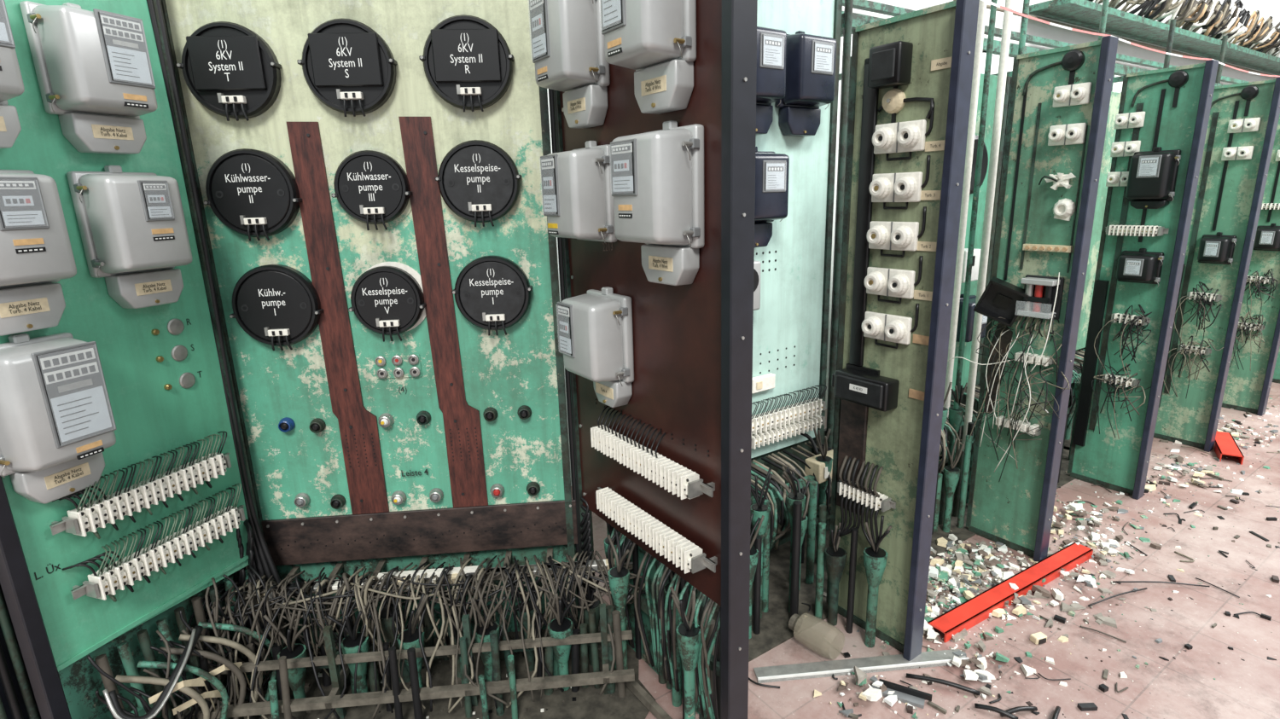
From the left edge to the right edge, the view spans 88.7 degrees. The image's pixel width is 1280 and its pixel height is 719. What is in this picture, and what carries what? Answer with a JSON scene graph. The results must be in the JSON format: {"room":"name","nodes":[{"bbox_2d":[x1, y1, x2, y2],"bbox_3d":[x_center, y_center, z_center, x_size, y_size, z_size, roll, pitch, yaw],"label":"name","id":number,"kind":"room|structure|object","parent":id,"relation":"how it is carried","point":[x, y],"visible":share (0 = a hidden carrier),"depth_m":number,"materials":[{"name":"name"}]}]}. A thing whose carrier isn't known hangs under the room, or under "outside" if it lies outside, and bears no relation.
{"room":"electrical room","nodes":[
{"label":"electrical room","id":0,"kind":"room"},
{"bbox_2d":[160,0,579,629],"bbox_3d":[-0.804,-0.131,2.140,1.082,2.450,0.044,-3,14,-5],"label":"panel","id":1,"kind":"object","parent":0,"point":[524,366],"depth_m":2.11,"materials":[{"name":"green paint"}]},
{"bbox_2d":[176,21,281,121],"bbox_3d":[-1.185,-0.831,1.892,0.272,0.270,0.055,-3,14,-5],"label":"meter","id":2,"kind":"object","parent":1,"relation":"attached to","point":[227,66],"visible":1,"depth_m":1.88,"materials":[{"name":"black plastic"}]},
{"bbox_2d":[203,148,302,241],"bbox_3d":[-1.172,-0.496,1.977,0.272,0.270,0.055,-3,14,-5],"label":"meter","id":3,"kind":"object","parent":1,"relation":"attached to","point":[253,193],"visible":1,"depth_m":1.97,"materials":[{"name":"black plastic"}]},
{"bbox_2d":[229,264,323,350],"bbox_3d":[-1.148,-0.163,2.062,0.272,0.270,0.055,-3,14,-5],"label":"meter","id":4,"kind":"object","parent":1,"relation":"attached to","point":[275,305],"visible":1,"depth_m":2.05,"materials":[{"name":"black plastic"}]},
{"bbox_2d":[286,122,389,514],"bbox_3d":[-0.966,-0.090,2.120,0.143,1.290,0.011,-3,14,-5],"label":"strip","id":5,"kind":"object","parent":1,"relation":"attached to","point":[358,427],"visible":1,"depth_m":2.12,"materials":[{"name":"brown wood"}]},
{"bbox_2d":[296,17,397,116],"bbox_3d":[-0.854,-0.852,1.917,0.272,0.270,0.055,-3,14,-5],"label":"meter","id":6,"kind":"object","parent":1,"relation":"attached to","point":[347,66],"visible":1,"depth_m":1.90,"materials":[{"name":"black plastic"}]},
{"bbox_2d":[331,147,413,230],"bbox_3d":[-0.821,-0.517,2.004,0.232,0.237,0.055,-3,14,-5],"label":"meter","id":7,"kind":"object","parent":1,"relation":"attached to","point":[371,187],"visible":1,"depth_m":1.99,"materials":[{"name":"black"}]},
{"bbox_2d":[349,266,426,342],"bbox_3d":[-0.807,-0.178,2.091,0.234,0.238,0.055,-3,14,-5],"label":"meter","id":8,"kind":"object","parent":1,"relation":"attached to","point":[386,300],"visible":1,"depth_m":2.08,"materials":[{"name":"black plastic"}]},
{"bbox_2d":[374,354,422,394],"bbox_3d":[-0.798,0.052,2.170,0.145,0.137,0.015,-3,14,-5],"label":"block","id":9,"kind":"object","parent":1,"relation":"attached to","point":[394,366],"visible":1,"depth_m":2.16,"materials":[{"name":"paint"}]},
{"bbox_2d":[261,500,577,565],"bbox_3d":[-0.769,0.613,2.312,1.089,0.173,0.016,-3,14,-5],"label":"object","id":10,"kind":"structure","parent":1,"relation":"attached to","point":[297,541],"depth_m":2.31,"materials":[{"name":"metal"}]},
{"bbox_2d":[398,116,488,507],"bbox_3d":[-0.634,-0.111,2.147,0.156,1.298,0.011,-3,14,-4],"label":"strip","id":11,"kind":"object","parent":1,"relation":"attached to","point":[462,421],"visible":1,"depth_m":2.14,"materials":[{"name":"brown wood"}]},
{"bbox_2d":[418,14,514,111],"bbox_3d":[-0.511,-0.876,1.944,0.272,0.270,0.055,-3,14,-5],"label":"meter","id":12,"kind":"object","parent":1,"relation":"attached to","point":[468,62],"visible":1,"depth_m":1.93,"materials":[{"name":"black plastic"}]},
{"bbox_2d":[435,139,522,226],"bbox_3d":[-0.498,-0.544,2.028,0.260,0.260,0.055,-3,14,-5],"label":"meter","id":13,"kind":"object","parent":1,"relation":"attached to","point":[478,180],"visible":1,"depth_m":2.02,"materials":[{"name":"black"}]},
{"bbox_2d":[451,255,532,336],"bbox_3d":[-0.475,-0.206,2.115,0.254,0.255,0.055,-3,14,-5],"label":"meter","id":14,"kind":"object","parent":1,"relation":"attached to","point":[491,292],"visible":1,"depth_m":2.10,"materials":[{"name":"black plastic"}]},
{"bbox_2d":[597,406,666,458],"bbox_3d":[-0.029,0.205,1.890,0.054,0.056,0.327,-11,17,-33],"label":"wire loop","id":15,"kind":"object","parent":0,"point":[606,407],"depth_m":1.87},
{"bbox_2d":[547,0,1279,486],"bbox_3d":[3.127,-2.242,5.632,22.000,4.600,0.200,-11,17,-33],"label":"wall","id":16,"kind":"structure","parent":0,"point":[1266,8],"depth_m":5.65,"materials":[{"name":"paint"}]},
{"bbox_2d":[953,0,1279,77],"bbox_3d":[4.937,-3.256,6.263,14.000,0.678,0.414,-11,17,-33],"label":"cable tray","id":17,"kind":"object","parent":16,"relation":"attached to","point":[1225,20],"visible":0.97,"depth_m":6.54,"materials":[{"name":"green metal"}]},
{"bbox_2d":[570,382,1279,718],"bbox_3d":[5.171,0.688,3.396,22.000,0.100,7.200,-11,17,-33],"label":"floor","id":18,"kind":"structure","parent":0,"point":[1180,689],"depth_m":2.40,"materials":[{"name":"concrete"}]},
{"bbox_2d":[0,583,41,718],"bbox_3d":[-1.570,-0.010,1.756,0.060,2.450,0.720,3,15,19],"label":"board","id":19,"kind":"object","parent":18,"relation":"on","point":[17,698],"visible":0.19,"depth_m":1.69,"materials":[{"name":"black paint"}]},
{"bbox_2d":[0,0,278,718],"bbox_3d":[-1.421,-0.012,1.743,0.050,2.450,0.655,3,15,19],"label":"panel","id":20,"kind":"object","parent":18,"relation":"on","point":[160,366],"visible":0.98,"depth_m":1.78,"materials":[{"name":"green paint"}]},
{"bbox_2d":[0,0,24,148],"bbox_3d":[-1.440,-0.634,1.353,0.138,0.365,0.233,3,15,19],"label":"meter","id":21,"kind":"object","parent":20,"relation":"attached to","point":[11,82],"visible":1,"depth_m":1.42,"materials":[{"name":"grey metal"}]},
{"bbox_2d":[0,169,76,336],"bbox_3d":[-1.421,-0.248,1.470,0.138,0.382,0.228,3,15,19],"label":"meter","id":22,"kind":"object","parent":20,"relation":"attached to","point":[36,252],"visible":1,"depth_m":1.48,"materials":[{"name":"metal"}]},
{"bbox_2d":[0,332,116,504],"bbox_3d":[-1.411,0.143,1.567,0.138,0.407,0.227,3,15,19],"label":"meter","id":23,"kind":"object","parent":20,"relation":"attached to","point":[57,422],"visible":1,"depth_m":1.54,"materials":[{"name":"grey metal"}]},
{"bbox_2d":[19,0,157,154],"bbox_3d":[-1.343,-0.698,1.625,0.138,0.350,0.227,3,15,19],"label":"meter","id":24,"kind":"object","parent":20,"relation":"attached to","point":[93,69],"visible":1,"depth_m":1.58,"materials":[{"name":"grey metal"}]},
{"bbox_2d":[66,165,192,308],"bbox_3d":[-1.327,-0.323,1.734,0.138,0.372,0.227,3,15,19],"label":"meter","id":25,"kind":"object","parent":20,"relation":"attached to","point":[132,227],"visible":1,"depth_m":1.69,"materials":[{"name":"metal"}]},
{"bbox_2d":[52,481,223,602],"bbox_3d":[-1.379,0.459,1.836,0.056,0.336,0.410,3,15,19],"label":"terminal wire loops","id":26,"kind":"object","parent":20,"relation":"attached to","point":[93,560],"visible":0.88,"depth_m":1.71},
{"bbox_2d":[49,431,231,536],"bbox_3d":[-1.367,0.334,1.836,0.075,0.128,0.498,3,15,19],"label":"strip","id":27,"kind":"object","parent":20,"relation":"attached to","point":[116,505],"depth_m":1.79,"materials":[{"name":"white plastic"}]},
{"bbox_2d":[71,483,245,600],"bbox_3d":[-1.358,0.512,1.891,0.076,0.128,0.504,3,15,19],"label":"strip","id":28,"kind":"object","parent":20,"relation":"attached to","point":[140,563],"depth_m":1.85,"materials":[{"name":"white plastic"}]},
{"bbox_2d":[146,0,297,660],"bbox_3d":[-1.318,-0.081,2.004,0.197,2.451,0.075,-3,14,-5],"label":"frame","id":29,"kind":"object","parent":20,"relation":"attached to","point":[258,552],"visible":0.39,"depth_m":2.07,"materials":[{"name":"black metal"}]},
{"bbox_2d":[58,565,349,718],"bbox_3d":[-1.280,0.947,1.960,0.380,0.482,0.621,3,15,19],"label":"cable","id":30,"kind":"object","parent":18,"relation":"on","point":[147,672],"visible":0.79,"depth_m":1.91,"materials":[{"name":"grey rubber"}]},
{"bbox_2d":[174,544,634,718],"bbox_3d":[-0.682,0.903,2.220,1.510,0.400,0.450,-3,14,-5],"label":"rack","id":31,"kind":"object","parent":18,"relation":"on","point":[331,661],"visible":0.43,"depth_m":2.09,"materials":[{"name":"metal"}]},
{"bbox_2d":[188,550,650,718],"bbox_3d":[-0.740,0.896,2.149,1.789,0.397,0.336,-3,14,-5],"label":"cable tangle","id":32,"kind":"object","parent":31,"relation":"on","point":[387,582],"visible":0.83,"depth_m":2.13,"materials":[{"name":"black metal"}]},
{"bbox_2d":[198,569,634,718],"bbox_3d":[-0.735,0.923,2.160,1.443,0.399,0.416,-3,14,-5],"label":"cables","id":33,"kind":"object","parent":18,"relation":"on","point":[556,658],"visible":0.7,"depth_m":2.11,"materials":[{"name":"rubber"}]},
{"bbox_2d":[304,622,655,718],"bbox_3d":[-0.770,1.122,2.154,1.633,0.008,1.246,-3,14,-5],"label":"dirt","id":34,"kind":"object","parent":18,"relation":"on","point":[587,703],"visible":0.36,"depth_m":2.13,"materials":[{"name":"brown soil"}]},
{"bbox_2d":[553,0,757,718],"bbox_3d":[-0.014,-0.068,1.800,0.107,2.450,0.823,-11,17,-33],"label":"partition panel","id":35,"kind":"object","parent":18,"relation":"on","point":[692,383],"depth_m":1.65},
{"bbox_2d":[529,0,610,128],"bbox_3d":[-0.191,-0.822,1.748,0.138,0.377,0.227,-11,17,-33],"label":"meter","id":36,"kind":"object","parent":35,"relation":"attached to","point":[567,39],"visible":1,"depth_m":1.70,"materials":[{"name":"grey metal"}]},
{"bbox_2d":[548,88,594,624],"bbox_3d":[-0.220,-0.161,2.150,0.058,2.430,0.139,-7,15,-20],"label":"frame","id":37,"kind":"object","parent":35,"relation":"attached to","point":[553,107],"visible":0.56,"depth_m":2.25,"materials":[{"name":"black metal"}]},
{"bbox_2d":[540,140,617,243],"bbox_3d":[-0.172,-0.467,1.825,0.138,0.275,0.217,-11,17,-33],"label":"meter","id":38,"kind":"object","parent":35,"relation":"attached to","point":[578,200],"visible":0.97,"depth_m":1.77,"materials":[{"name":"grey metal"}]},
{"bbox_2d":[556,286,634,407],"bbox_3d":[-0.129,-0.032,1.889,0.138,0.342,0.227,-11,17,-33],"label":"meter","id":39,"kind":"object","parent":35,"relation":"attached to","point":[596,337],"visible":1,"depth_m":1.83,"materials":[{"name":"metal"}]},
{"bbox_2d":[600,0,696,114],"bbox_3d":[0.013,-0.755,1.457,0.138,0.377,0.222,-11,17,-33],"label":"meter","id":40,"kind":"object","parent":35,"relation":"attached to","point":[656,39],"visible":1,"depth_m":1.43,"materials":[{"name":"grey metal"}]},
{"bbox_2d":[590,424,715,500],"bbox_3d":[0.010,0.277,1.834,0.071,0.064,0.565,-11,17,-33],"label":"terminal strip","id":41,"kind":"object","parent":35,"relation":"attached to","point":[673,477],"visible":0.99,"depth_m":1.75,"materials":[{"name":"white plastic"}]},
{"bbox_2d":[610,121,704,285],"bbox_3d":[0.036,-0.363,1.539,0.138,0.377,0.232,-11,17,-33],"label":"meter","id":42,"kind":"object","parent":35,"relation":"attached to","point":[657,177],"visible":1,"depth_m":1.48,"materials":[{"name":"metal"}]},
{"bbox_2d":[598,522,721,718],"bbox_3d":[0.057,0.833,2.086,0.208,0.559,0.761,-11,17,-33],"label":"cables","id":43,"kind":"object","parent":18,"relation":"on","point":[675,632],"visible":0.82,"depth_m":2.01,"materials":[{"name":"teal paint"}]},
{"bbox_2d":[706,428,832,662],"bbox_3d":[0.567,0.641,2.637,1.000,0.631,0.500,-11,17,-33],"label":"cables","id":44,"kind":"object","parent":18,"relation":"on","point":[784,519],"visible":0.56,"depth_m":2.59,"materials":[{"name":"teal paint"}]},
{"bbox_2d":[750,0,842,535],"bbox_3d":[0.463,-0.279,2.575,0.880,2.450,0.098,-11,17,-33],"label":"panel","id":45,"kind":"object","parent":18,"relation":"on","point":[790,330],"depth_m":2.70,"materials":[{"name":"paint"}]},
{"bbox_2d":[756,26,786,134],"bbox_3d":[0.425,-0.999,2.323,0.229,0.372,0.128,-11,17,-33],"label":"meter","id":46,"kind":"object","parent":45,"relation":"attached to","point":[771,43],"visible":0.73,"depth_m":2.28,"materials":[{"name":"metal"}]},
{"bbox_2d":[754,146,789,247],"bbox_3d":[0.457,-0.603,2.438,0.237,0.367,0.128,-11,17,-33],"label":"meter","id":47,"kind":"object","parent":45,"relation":"attached to","point":[771,168],"visible":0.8,"depth_m":2.39,"materials":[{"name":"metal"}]},
{"bbox_2d":[774,30,836,136],"bbox_3d":[0.638,-1.041,2.464,0.237,0.372,0.128,-11,17,-33],"label":"meter","id":48,"kind":"object","parent":45,"relation":"attached to","point":[811,60],"visible":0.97,"depth_m":2.41,"materials":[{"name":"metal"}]},
{"bbox_2d":[800,432,833,483],"bbox_3d":[0.762,0.410,2.843,0.180,0.167,0.208,-11,17,-33],"label":"junction box","id":49,"kind":"object","parent":45,"relation":"attached to","point":[819,469],"visible":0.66,"depth_m":2.75,"materials":[{"name":"white ceramic"}]},
{"bbox_2d":[788,612,844,659],"bbox_3d":[0.624,0.981,2.343,0.112,0.112,0.187,-13,18,-39],"label":"glass lamp cover","id":50,"kind":"object","parent":18,"relation":"on","point":[820,637],"visible":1,"depth_m":2.29,"materials":[{"name":"beige"}]},
{"bbox_2d":[814,515,892,647],"bbox_3d":[0.772,0.771,2.361,0.088,0.504,0.289,-11,17,-33],"label":"cables","id":51,"kind":"object","parent":18,"relation":"on","point":[834,557],"visible":0.99,"depth_m":2.38,"materials":[{"name":"green rubber"}]},
{"bbox_2d":[753,649,968,683],"bbox_3d":[0.760,1.049,2.248,0.740,0.020,0.060,-3,14,-5],"label":"metal strip","id":52,"kind":"object","parent":18,"relation":"on","point":[870,665],"visible":0.82,"depth_m":2.24,"materials":[{"name":"metal"}]},
{"bbox_2d":[823,382,977,560],"bbox_3d":[1.391,0.455,3.172,1.000,0.680,0.500,-11,17,-33],"label":"cables","id":53,"kind":"object","parent":18,"relation":"on","point":[953,482],"visible":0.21,"depth_m":3.12,"materials":[{"name":"teal paint"}]},
{"bbox_2d":[826,0,979,661],"bbox_3d":[0.811,-0.003,2.168,0.091,2.095,0.390,-11,17,-33],"label":"panel","id":54,"kind":"object","parent":18,"relation":"on","point":[904,440],"depth_m":2.10,"materials":[{"name":"green paint"}]},
{"bbox_2d":[838,455,883,551],"bbox_3d":[0.784,0.510,2.322,0.063,0.314,0.190,-11,17,-33],"label":"hanging cables","id":55,"kind":"object","parent":54,"relation":"hanging from","point":[844,532],"visible":0.93,"depth_m":2.31,"materials":[{"name":"grey metal"}]},
{"bbox_2d":[832,367,899,412],"bbox_3d":[0.752,0.098,2.236,0.080,0.100,0.248,-11,17,-33],"label":"box","id":56,"kind":"object","parent":54,"relation":"attached to","point":[879,392],"visible":1,"depth_m":2.18,"materials":[{"name":"black plastic"}]},
{"bbox_2d":[836,58,934,515],"bbox_3d":[0.791,-0.177,2.153,0.016,1.540,0.273,-11,17,-33],"label":"cables","id":57,"kind":"object","parent":54,"relation":"attached to","point":[853,421],"visible":0.8,"depth_m":2.17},
{"bbox_2d":[861,311,912,344],"bbox_3d":[0.796,-0.102,2.136,0.049,0.088,0.170,-11,17,-33],"label":"socket","id":58,"kind":"object","parent":54,"relation":"attached to","point":[894,328],"visible":1,"depth_m":2.12,"materials":[{"name":"white ceramic"}]},
{"bbox_2d":[863,267,915,298],"bbox_3d":[0.792,-0.246,2.099,0.049,0.088,0.170,-11,17,-33],"label":"socket","id":59,"kind":"object","parent":54,"relation":"attached to","point":[892,282],"visible":1,"depth_m":2.09,"materials":[{"name":"white ceramic"}]},
{"bbox_2d":[867,40,913,113],"bbox_3d":[0.748,-0.843,1.970,0.070,0.192,0.110,-11,17,-33],"label":"bell","id":60,"kind":"object","parent":54,"relation":"attached to","point":[889,64],"visible":1,"depth_m":1.94,"materials":[{"name":"metal"}]},
{"bbox_2d":[866,221,919,251],"bbox_3d":[0.788,-0.389,2.063,0.049,0.088,0.170,-11,17,-33],"label":"socket","id":61,"kind":"object","parent":54,"relation":"attached to","point":[885,235],"visible":1,"depth_m":2.05,"materials":[{"name":"white ceramic"}]},
{"bbox_2d":[868,171,923,202],"bbox_3d":[0.783,-0.532,2.027,0.049,0.088,0.170,-11,17,-33],"label":"socket","id":62,"kind":"object","parent":54,"relation":"attached to","point":[901,187],"visible":1,"depth_m":2.02,"materials":[{"name":"white ceramic"}]},
{"bbox_2d":[872,119,926,154],"bbox_3d":[0.779,-0.676,1.991,0.049,0.088,0.170,-11,17,-33],"label":"socket","id":63,"kind":"object","parent":54,"relation":"attached to","point":[907,136],"visible":1,"depth_m":1.98,"materials":[{"name":"white ceramic"}]},
{"bbox_2d":[908,56,951,401],"bbox_3d":[0.875,-0.364,1.981,0.005,1.013,0.079,-11,17,-32],"label":"plates","id":64,"kind":"object","parent":54,"relation":"attached to","point":[943,63],"visible":0.99,"depth_m":1.97,"materials":[{"name":"beige"}]},
{"bbox_2d":[828,56,1010,525],"bbox_3d":[1.396,-0.310,3.260,1.210,2.120,0.040,-11,17,-33],"label":"panel","id":65,"kind":"object","parent":18,"relation":"on","point":[993,78],"visible":0.02,"depth_m":3.38,"materials":[{"name":"green paint"}]},
{"bbox_2d":[955,293,987,342],"bbox_3d":[1.733,-0.213,3.425,0.227,0.252,0.128,-11,17,-33],"label":"meter","id":66,"kind":"object","parent":65,"relation":"attached to","point":[972,300],"visible":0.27,"depth_m":3.36,"materials":[{"name":"metal"}]},
{"bbox_2d":[969,134,988,194],"bbox_3d":[1.624,-0.958,3.226,0.280,0.280,0.050,-11,17,-33],"label":"meter","id":67,"kind":"object","parent":65,"relation":"attached to","point":[985,158],"visible":0.2,"depth_m":3.24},
{"bbox_2d":[927,542,1093,642],"bbox_3d":[1.518,0.917,2.637,1.022,0.040,0.075,-10,16,-30],"label":"channel","id":68,"kind":"object","parent":18,"relation":"on","point":[971,613],"visible":0.93,"depth_m":2.58,"materials":[{"name":"paint"}]},
{"bbox_2d":[945,363,1082,488],"bbox_3d":[2.217,0.327,3.723,1.000,0.610,0.500,-11,17,-33],"label":"cables","id":69,"kind":"object","parent":18,"relation":"on","point":[1063,478],"visible":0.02,"depth_m":3.72,"materials":[{"name":"teal paint"}]},
{"bbox_2d":[748,395,1279,718],"bbox_3d":[4.064,0.559,3.714,7.665,0.059,2.250,-11,17,-34],"label":"debris","id":70,"kind":"object","parent":18,"relation":"on","point":[955,579],"visible":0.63,"depth_m":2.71,"materials":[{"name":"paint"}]},
{"bbox_2d":[965,35,1118,562],"bbox_3d":[1.625,-0.169,2.726,0.072,2.095,0.350,-11,17,-33],"label":"panel","id":71,"kind":"object","parent":18,"relation":"on","point":[1015,511],"depth_m":2.67,"materials":[{"name":"paint"}]},
{"bbox_2d":[973,276,1029,327],"bbox_3d":[1.524,-0.243,2.754,0.208,0.207,0.082,8,17,33],"label":"case","id":72,"kind":"object","parent":71,"relation":"attached to","point":[1000,298],"visible":0.92,"depth_m":2.77,"materials":[{"name":"black plastic"}]},
{"bbox_2d":[947,88,1087,482],"bbox_3d":[1.536,-0.274,2.722,0.122,1.655,0.532,-11,17,-33],"label":"wiring","id":73,"kind":"object","parent":71,"relation":"attached to","point":[999,348],"visible":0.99,"depth_m":2.75,"materials":[{"name":"metal"}]},
{"bbox_2d":[1015,274,1064,338],"bbox_3d":[1.616,-0.208,2.663,0.074,0.258,0.148,-11,17,-33],"label":"contactor relay","id":74,"kind":"object","parent":71,"relation":"attached to","point":[1041,290],"visible":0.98,"depth_m":2.63,"materials":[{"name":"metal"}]},
{"bbox_2d":[1038,173,1076,221],"bbox_3d":[1.624,-0.634,2.553,0.136,0.182,0.056,9,18,36],"label":"socket","id":75,"kind":"object","parent":71,"relation":"attached to","point":[1063,209],"visible":1,"depth_m":2.54,"materials":[{"name":"white ceramic"}]},
{"bbox_2d":[1047,122,1086,145],"bbox_3d":[1.617,-0.856,2.490,0.049,0.075,0.125,-11,17,-33],"label":"socket","id":76,"kind":"object","parent":71,"relation":"attached to","point":[1069,134],"visible":1,"depth_m":2.49,"materials":[{"name":"white ceramic"}]},
{"bbox_2d":[1052,81,1092,107],"bbox_3d":[1.613,-0.993,2.455,0.049,0.075,0.125,-11,17,-33],"label":"socket","id":77,"kind":"object","parent":71,"relation":"attached to","point":[1078,94],"visible":1,"depth_m":2.45,"materials":[{"name":"white ceramic"}]},
{"bbox_2d":[838,0,1248,93],"bbox_3d":[5.402,-1.464,6.367,11.700,2.600,0.960,-11,17,-33],"label":"frame","id":78,"kind":"object","parent":18,"relation":"on","point":[858,20],"visible":0.05,"depth_m":3.61,"materials":[{"name":"teal paint"}]},
{"bbox_2d":[826,0,1227,531],"bbox_3d":[2.636,-0.764,3.887,4.307,2.580,0.331,-11,17,-33],"label":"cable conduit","id":79,"kind":"object","parent":78,"relation":"attached to","point":[1007,23],"visible":0.35,"depth_m":2.98,"materials":[{"name":"teal paint"}]},
{"bbox_2d":[1063,347,1085,450],"bbox_3d":[2.999,0.133,4.228,1.000,0.694,0.500,-11,17,-33],"label":"cables","id":80,"kind":"object","parent":18,"relation":"on","point":[1079,358],"visible":0.06,"depth_m":4.12,"materials":[{"name":"teal paint"}]},
{"bbox_2d":[1076,91,1121,350],"bbox_3d":[3.107,-0.646,4.384,0.960,2.120,0.041,-11,17,-33],"label":"panel","id":81,"kind":"object","parent":18,"relation":"on","point":[1115,96],"visible":0.06,"depth_m":4.20,"materials":[{"name":"green paint"}]},
{"bbox_2d":[1067,59,1218,500],"bbox_3d":[2.447,-0.327,3.256,0.101,2.095,0.350,-11,17,-33],"label":"panel","id":82,"kind":"object","parent":18,"relation":"on","point":[1121,465],"depth_m":3.22,"materials":[{"name":"green paint"}]},
{"bbox_2d":[1072,88,1165,447],"bbox_3d":[2.406,-0.394,3.311,0.020,1.800,0.165,-11,17,-33],"label":"duct","id":83,"kind":"object","parent":82,"relation":"attached to","point":[1101,290],"visible":0.88,"depth_m":3.40,"materials":[{"name":"teal paint"}]},
{"bbox_2d":[1091,363,1150,439],"bbox_3d":[2.454,0.213,3.359,0.084,0.399,0.244,-11,17,-33],"label":"wiring","id":84,"kind":"object","parent":82,"relation":"attached to","point":[1118,388],"visible":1,"depth_m":3.34,"materials":[{"name":"black metal"}]},
{"bbox_2d":[1093,304,1151,378],"bbox_3d":[2.436,-0.093,3.302,0.077,0.380,0.226,-11,17,-33],"label":"wiring","id":85,"kind":"object","parent":82,"relation":"attached to","point":[1143,311],"visible":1,"depth_m":3.26,"materials":[{"name":"grey metal"}]},
{"bbox_2d":[1110,140,1140,157],"bbox_3d":[2.350,-1.023,3.179,0.049,0.070,0.120,-11,17,-33],"label":"socket","id":86,"kind":"object","parent":82,"relation":"attached to","point":[1120,148],"visible":0.98,"depth_m":3.18,"materials":[{"name":"white ceramic"}]},
{"bbox_2d":[1113,111,1145,129],"bbox_3d":[2.346,-1.150,3.147,0.049,0.070,0.120,-11,17,-33],"label":"socket","id":87,"kind":"object","parent":82,"relation":"attached to","point":[1131,119],"visible":1,"depth_m":3.14,"materials":[{"name":"white ceramic"}]},
{"bbox_2d":[1116,248,1163,287],"bbox_3d":[2.425,-0.446,3.182,0.108,0.181,0.187,-11,17,-33],"label":"meter","id":88,"kind":"object","parent":82,"relation":"attached to","point":[1143,266],"visible":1,"depth_m":3.15,"materials":[{"name":"plastic"}]},
{"bbox_2d":[1125,146,1181,209],"bbox_3d":[2.410,-0.854,3.083,0.108,0.282,0.197,-11,17,-33],"label":"meter","id":89,"kind":"object","parent":82,"relation":"attached to","point":[1153,175],"visible":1,"depth_m":3.05,"materials":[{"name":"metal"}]},
{"bbox_2d":[1153,76,1279,452],"bbox_3d":[3.308,-0.496,3.820,0.082,2.095,0.350,-11,17,-33],"label":"panel","id":90,"kind":"object","parent":18,"relation":"on","point":[1192,421],"depth_m":3.76,"materials":[{"name":"green paint"}]},
{"bbox_2d":[1163,335,1223,398],"bbox_3d":[3.303,0.050,3.924,0.086,0.387,0.266,-11,17,-33],"label":"wiring","id":91,"kind":"object","parent":90,"relation":"attached to","point":[1184,349],"visible":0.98,"depth_m":3.91,"materials":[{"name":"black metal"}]},
{"bbox_2d":[1173,281,1221,346],"bbox_3d":[3.285,-0.265,3.856,0.086,0.392,0.206,-11,17,-33],"label":"wiring","id":92,"kind":"object","parent":90,"relation":"attached to","point":[1200,302],"visible":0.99,"depth_m":3.82,"materials":[{"name":"grey metal"}]},
{"bbox_2d":[1158,100,1239,407],"bbox_3d":[3.258,-0.561,3.870,0.020,1.800,0.165,-11,17,-33],"label":"duct","id":93,"kind":"object","parent":90,"relation":"attached to","point":[1215,115],"visible":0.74,"depth_m":3.81,"materials":[{"name":"teal paint"}]},
{"bbox_2d":[1197,232,1237,265],"bbox_3d":[3.283,-0.627,3.730,0.108,0.190,0.167,-11,17,-33],"label":"meter","id":94,"kind":"object","parent":90,"relation":"attached to","point":[1218,248],"visible":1,"depth_m":3.70,"materials":[{"name":"plastic"}]},
{"bbox_2d":[1221,145,1254,160],"bbox_3d":[3.294,-1.139,3.615,0.049,0.070,0.130,-11,17,-33],"label":"socket","id":95,"kind":"object","parent":90,"relation":"attached to","point":[1235,153],"visible":1,"depth_m":3.61,"materials":[{"name":"white ceramic"}]},
{"bbox_2d":[1227,117,1260,133],"bbox_3d":[3.292,-1.279,3.575,0.049,0.070,0.130,-11,17,-33],"label":"socket","id":96,"kind":"object","parent":90,"relation":"attached to","point":[1243,125],"visible":1,"depth_m":3.57,"materials":[{"name":"white ceramic"}]},
{"bbox_2d":[1213,431,1244,465],"bbox_3d":[3.517,0.524,3.934,0.100,0.050,0.433,8,17,33],"label":"channel","id":97,"kind":"object","parent":18,"relation":"on","point":[1224,444],"visible":0.83,"depth_m":3.88,"materials":[{"name":"paint"}]},
{"bbox_2d":[1221,114,1279,416],"bbox_3d":[4.158,-0.664,4.381,0.082,2.095,0.350,-11,17,-33],"label":"panel","id":98,"kind":"object","parent":18,"relation":"on","point":[1247,390],"depth_m":4.44,"materials":[{"name":"green paint"}]},
{"bbox_2d":[1229,311,1266,370],"bbox_3d":[4.150,-0.127,4.487,0.085,0.404,0.215,-11,17,-33],"label":"wiring","id":99,"kind":"object","parent":98,"relation":"attached to","point":[1247,314],"visible":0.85,"depth_m":4.46,"materials":[{"name":"black metal"}]},
{"bbox_2d":[1239,268,1277,325],"bbox_3d":[4.142,-0.424,4.412,0.084,0.379,0.207,-11,17,-33],"label":"wiring","id":100,"kind":"object","parent":98,"relation":"attached to","point":[1258,282],"visible":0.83,"depth_m":4.37,"materials":[{"name":"black metal"}]},
{"bbox_2d":[1252,223,1279,251],"bbox_3d":[4.133,-0.794,4.291,0.108,0.190,0.167,-11,17,-33],"label":"meter","id":101,"kind":"object","parent":98,"relation":"attached to","point":[1267,238],"visible":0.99,"depth_m":4.28,"materials":[{"name":"plastic"}]},
{"bbox_2d":[1272,347,1279,383],"bbox_3d":[5.013,-0.832,4.946,0.072,2.095,0.350,-11,17,-33],"label":"panel","id":102,"kind":"object","parent":18,"relation":"on","point":[1276,379],"visible":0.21,"depth_m":5.18,"materials":[{"name":"green paint"}]},
{"bbox_2d":[981,0,1279,76],"bbox_3d":[3.421,-1.496,3.481,6.127,0.022,0.038,-11,17,-33],"label":"barrier tape","id":103,"kind":"object","parent":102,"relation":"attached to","point":[986,1],"visible":0.95,"depth_m":2.31,"materials":[{"name":"white plastic"}]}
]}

